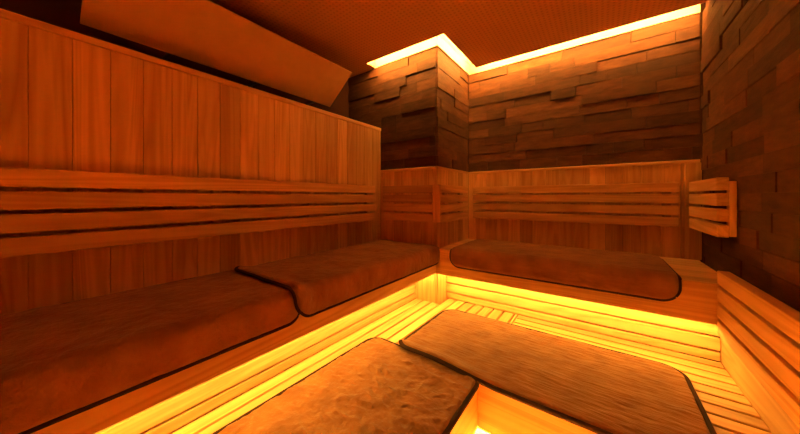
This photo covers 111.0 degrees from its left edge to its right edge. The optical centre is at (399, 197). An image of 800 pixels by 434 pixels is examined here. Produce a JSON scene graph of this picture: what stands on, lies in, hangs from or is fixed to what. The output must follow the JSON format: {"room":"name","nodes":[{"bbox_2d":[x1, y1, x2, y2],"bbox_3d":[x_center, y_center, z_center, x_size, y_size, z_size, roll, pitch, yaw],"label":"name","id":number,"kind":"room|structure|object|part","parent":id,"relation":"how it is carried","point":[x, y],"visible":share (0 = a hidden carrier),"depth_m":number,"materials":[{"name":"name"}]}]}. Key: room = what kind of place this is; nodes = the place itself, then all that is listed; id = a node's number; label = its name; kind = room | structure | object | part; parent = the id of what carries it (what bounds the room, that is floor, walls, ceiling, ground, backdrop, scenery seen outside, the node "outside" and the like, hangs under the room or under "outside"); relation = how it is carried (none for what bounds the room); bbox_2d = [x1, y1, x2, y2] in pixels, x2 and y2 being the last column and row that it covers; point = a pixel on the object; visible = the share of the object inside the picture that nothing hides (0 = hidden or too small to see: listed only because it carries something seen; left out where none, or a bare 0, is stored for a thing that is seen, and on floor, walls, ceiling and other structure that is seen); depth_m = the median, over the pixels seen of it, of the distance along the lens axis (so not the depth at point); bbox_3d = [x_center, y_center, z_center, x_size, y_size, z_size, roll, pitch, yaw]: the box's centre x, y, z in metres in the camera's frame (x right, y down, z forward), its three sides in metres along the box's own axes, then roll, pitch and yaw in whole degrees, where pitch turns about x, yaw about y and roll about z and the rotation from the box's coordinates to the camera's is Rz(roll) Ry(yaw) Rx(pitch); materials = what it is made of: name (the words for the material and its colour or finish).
{"room":"sauna","nodes":[
{"label":"sauna","id":0,"kind":"room"},
{"bbox_2d":[0,0,348,117],"bbox_3d":[-1.545,-0.034,1.616,0.120,2.727,4.800,0,0,36],"label":"wall","id":1,"kind":"structure","parent":0,"point":[65,14],"depth_m":1.47,"materials":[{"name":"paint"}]},
{"bbox_2d":[80,0,351,106],"bbox_3d":[-1.017,-0.914,1.826,0.491,0.241,1.442,0,0,36],"label":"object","id":2,"kind":"structure","parent":1,"relation":"attached to","point":[205,32],"depth_m":1.60,"materials":[{"name":"wood"}]},
{"bbox_2d":[0,18,380,433],"bbox_3d":[-1.406,0.351,1.033,0.102,1.958,4.020,0,0,36],"label":"wall partition","id":3,"kind":"structure","parent":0,"point":[67,104],"depth_m":1.28,"materials":[{"name":"brown wood"}]},
{"bbox_2d":[0,167,374,257],"bbox_3d":[-1.266,0.052,1.083,0.067,0.305,3.465,0,0,36],"label":"backrest","id":4,"kind":"object","parent":3,"relation":"attached to","point":[30,200],"visible":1,"depth_m":1.22,"materials":[{"name":"brown wood"}]},
{"bbox_2d":[0,8,380,130],"bbox_3d":[-1.405,-0.643,1.033,0.113,0.030,4.022,0,0,36],"label":"trim","id":5,"kind":"structure","parent":3,"relation":"on","point":[4,14],"depth_m":1.27,"materials":[{"name":"brown wood"}]},
{"bbox_2d":[348,47,468,171],"bbox_3d":[0.110,-0.034,2.896,1.055,2.727,0.783,0,0,36],"label":"wall","id":6,"kind":"structure","parent":0,"point":[419,103],"depth_m":2.49,"materials":[{"name":"wood"}]},
{"bbox_2d":[383,185,432,221],"bbox_3d":[0.072,0.052,2.401,0.526,0.305,0.067,0,0,36],"label":"backrest","id":7,"kind":"object","parent":6,"relation":"attached to","point":[393,198],"visible":0.84,"depth_m":2.35,"materials":[{"name":"brown wood"}]},
{"bbox_2d":[380,166,436,172],"bbox_3d":[0.070,-0.245,2.460,0.613,0.022,0.036,0,0,36],"label":"trim","id":8,"kind":"structure","parent":6,"relation":"attached to","point":[430,167],"depth_m":2.43,"materials":[{"name":"brown wood"}]},
{"bbox_2d":[381,169,437,317],"bbox_3d":[0.065,0.548,2.459,0.607,1.564,0.016,0,0,36],"label":"trim","id":9,"kind":"structure","parent":6,"relation":"attached to","point":[393,230],"depth_m":2.40,"materials":[{"name":"brown wood"}]},
{"bbox_2d":[433,184,467,222],"bbox_3d":[0.459,0.052,2.427,0.068,0.305,0.573,0,0,36],"label":"backrest","id":10,"kind":"object","parent":6,"relation":"attached to","point":[438,208],"visible":1,"depth_m":2.31,"materials":[{"name":"brown wood"}]},
{"bbox_3d":[0.292,0.052,2.198,0.066,0.305,0.007,0,0,36],"label":"corner post","id":11,"kind":"part","parent":10,"relation":"part of","materials":[{"name":"brown wood"}]},
{"bbox_2d":[434,166,468,173],"bbox_3d":[0.494,-0.245,2.554,0.036,0.022,0.686,0,0,36],"label":"trim","id":12,"kind":"structure","parent":6,"relation":"attached to","point":[438,167],"depth_m":2.48,"materials":[{"name":"brown wood"}]},
{"bbox_2d":[437,169,468,304],"bbox_3d":[0.500,0.548,2.554,0.016,1.564,0.678,0,0,36],"label":"trim","id":13,"kind":"structure","parent":6,"relation":"attached to","point":[450,232],"depth_m":2.48,"materials":[{"name":"brown wood"}]},
{"bbox_2d":[210,0,706,77],"bbox_3d":[-0.417,-1.322,0.753,2.720,0.150,4.730,0,0,36],"label":"ceiling","id":14,"kind":"structure","parent":0,"point":[350,34],"depth_m":1.95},
{"bbox_2d":[369,4,699,74],"bbox_3d":[0.844,-1.297,2.201,2.318,0.098,0.885,0,0,36],"label":"light","id":15,"kind":"object","parent":14,"relation":"attached to","point":[442,42],"visible":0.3,"depth_m":2.36,"materials":[{"name":"glowing light"}]},
{"bbox_2d":[468,3,704,357],"bbox_3d":[1.412,-0.034,2.402,2.239,2.727,0.153,0,0,36],"label":"wall","id":16,"kind":"structure","parent":0,"point":[633,96],"depth_m":2.20,"materials":[{"name":"wood"}]},
{"bbox_2d":[473,182,678,226],"bbox_3d":[1.332,0.052,2.327,1.456,0.305,0.067,0,0,36],"label":"backrest","id":17,"kind":"object","parent":16,"relation":"attached to","point":[666,198],"visible":1,"depth_m":2.18,"materials":[{"name":"brown wood"}]},
{"bbox_2d":[469,163,699,357],"bbox_3d":[1.373,0.548,2.349,1.639,1.564,0.016,0,0,36],"label":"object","id":18,"kind":"structure","parent":16,"relation":"attached to","point":[662,241],"depth_m":2.23,"materials":[{"name":"brown wood"}]},
{"bbox_2d":[469,159,699,173],"bbox_3d":[1.376,-0.245,2.353,1.639,0.022,0.036,0,0,36],"label":"trim","id":19,"kind":"structure","parent":16,"relation":"attached to","point":[694,160],"depth_m":2.19,"materials":[{"name":"brown wood"}]},
{"bbox_2d":[685,162,701,259],"bbox_3d":[1.998,0.095,1.875,0.080,0.656,0.014,0,0,36],"label":"trim","id":20,"kind":"structure","parent":16,"relation":"attached to","point":[693,172],"depth_m":1.88,"materials":[{"name":"brown wood"}]},
{"bbox_2d":[701,0,799,361],"bbox_3d":[0.756,-0.034,-0.024,0.149,2.727,4.850,0,0,36],"label":"wall","id":21,"kind":"structure","parent":0,"point":[750,51],"depth_m":1.22,"materials":[{"name":"wood"}]},
{"bbox_2d":[689,177,736,237],"bbox_3d":[1.800,0.052,1.601,0.067,0.305,0.547,0,0,36],"label":"backrest","id":22,"kind":"object","parent":21,"relation":"attached to","point":[729,199],"visible":1,"depth_m":1.43,"materials":[{"name":"brown wood"}]},
{"bbox_2d":[717,271,799,427],"bbox_3d":[0.805,0.508,0.270,0.067,0.305,2.583,0,0,36],"label":"backrest","id":23,"kind":"object","parent":21,"relation":"attached to","point":[763,331],"visible":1,"depth_m":0.95,"materials":[{"name":"brown wood"}]},
{"bbox_2d":[720,337,799,433],"bbox_3d":[0.497,0.939,-0.233,0.033,0.782,4.206,0,0,36],"label":"trim","id":24,"kind":"structure","parent":21,"relation":"attached to","point":[776,419],"depth_m":1.13,"materials":[{"name":"brown wood"}]},
{"bbox_3d":[-0.438,1.355,0.750,2.690,0.050,4.700,0,0,36],"label":"floor","id":25,"kind":"structure","parent":0,"visible":0},
{"bbox_2d":[31,265,435,433],"bbox_3d":[-1.000,0.877,0.984,0.613,0.907,3.618,0,0,36],"label":"bench","id":26,"kind":"object","parent":25,"relation":"on","point":[163,406],"visible":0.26,"depth_m":1.11,"materials":[{"name":"wood"}]},
{"bbox_2d":[0,270,299,433],"bbox_3d":[-1.062,0.473,0.858,0.625,0.150,1.321,0,0,36],"label":"bench cushion","id":27,"kind":"object","parent":26,"relation":"on","point":[59,362],"visible":0.89,"depth_m":0.84,"materials":[{"name":"brown fabric"}]},
{"bbox_2d":[234,239,439,316],"bbox_3d":[-0.300,0.460,1.882,0.647,0.168,1.355,0,0,36],"label":"bench cushion","id":28,"kind":"object","parent":26,"relation":"on","point":[318,282],"visible":1,"depth_m":1.57,"materials":[{"name":"brown fabric"}]},
{"bbox_2d":[172,298,516,433],"bbox_3d":[-0.540,1.104,0.752,0.820,0.452,3.784,0,0,36],"label":"bench","id":29,"kind":"object","parent":25,"relation":"on","point":[400,323],"visible":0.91,"depth_m":1.50,"materials":[{"name":"wood"}]},
{"bbox_2d":[212,337,479,433],"bbox_3d":[-0.272,0.864,0.982,0.702,0.032,1.336,0,0,36],"label":"bench cushion","id":30,"kind":"object","parent":29,"relation":"on","point":[377,386],"visible":0.98,"depth_m":1.17,"materials":[{"name":"brown fabric"}]},
{"bbox_2d":[436,239,722,360],"bbox_3d":[1.149,0.877,2.049,1.625,0.907,0.693,0,0,36],"label":"bench","id":31,"kind":"object","parent":25,"relation":"on","point":[694,310],"visible":0.57,"depth_m":1.70,"materials":[{"name":"wood"}]},
{"bbox_2d":[449,239,681,300],"bbox_3d":[1.075,0.468,2.004,1.296,0.160,0.614,0,0,36],"label":"bench cushion","id":32,"kind":"object","parent":31,"relation":"on","point":[645,276],"visible":1,"depth_m":1.73,"materials":[{"name":"brown fabric"}]},
{"bbox_2d":[474,315,771,433],"bbox_3d":[0.972,1.104,1.430,1.149,0.452,0.913,0,0,36],"label":"bench","id":33,"kind":"object","parent":25,"relation":"on","point":[727,408],"visible":0.44,"depth_m":1.25,"materials":[{"name":"wood"}]},
{"bbox_2d":[398,309,716,433],"bbox_3d":[0.692,0.852,1.482,1.316,0.055,0.714,0,0,36],"label":"bench cushion","id":34,"kind":"object","parent":33,"relation":"on","point":[596,389],"visible":1,"depth_m":1.32,"materials":[{"name":"brown fabric"}]}
]}

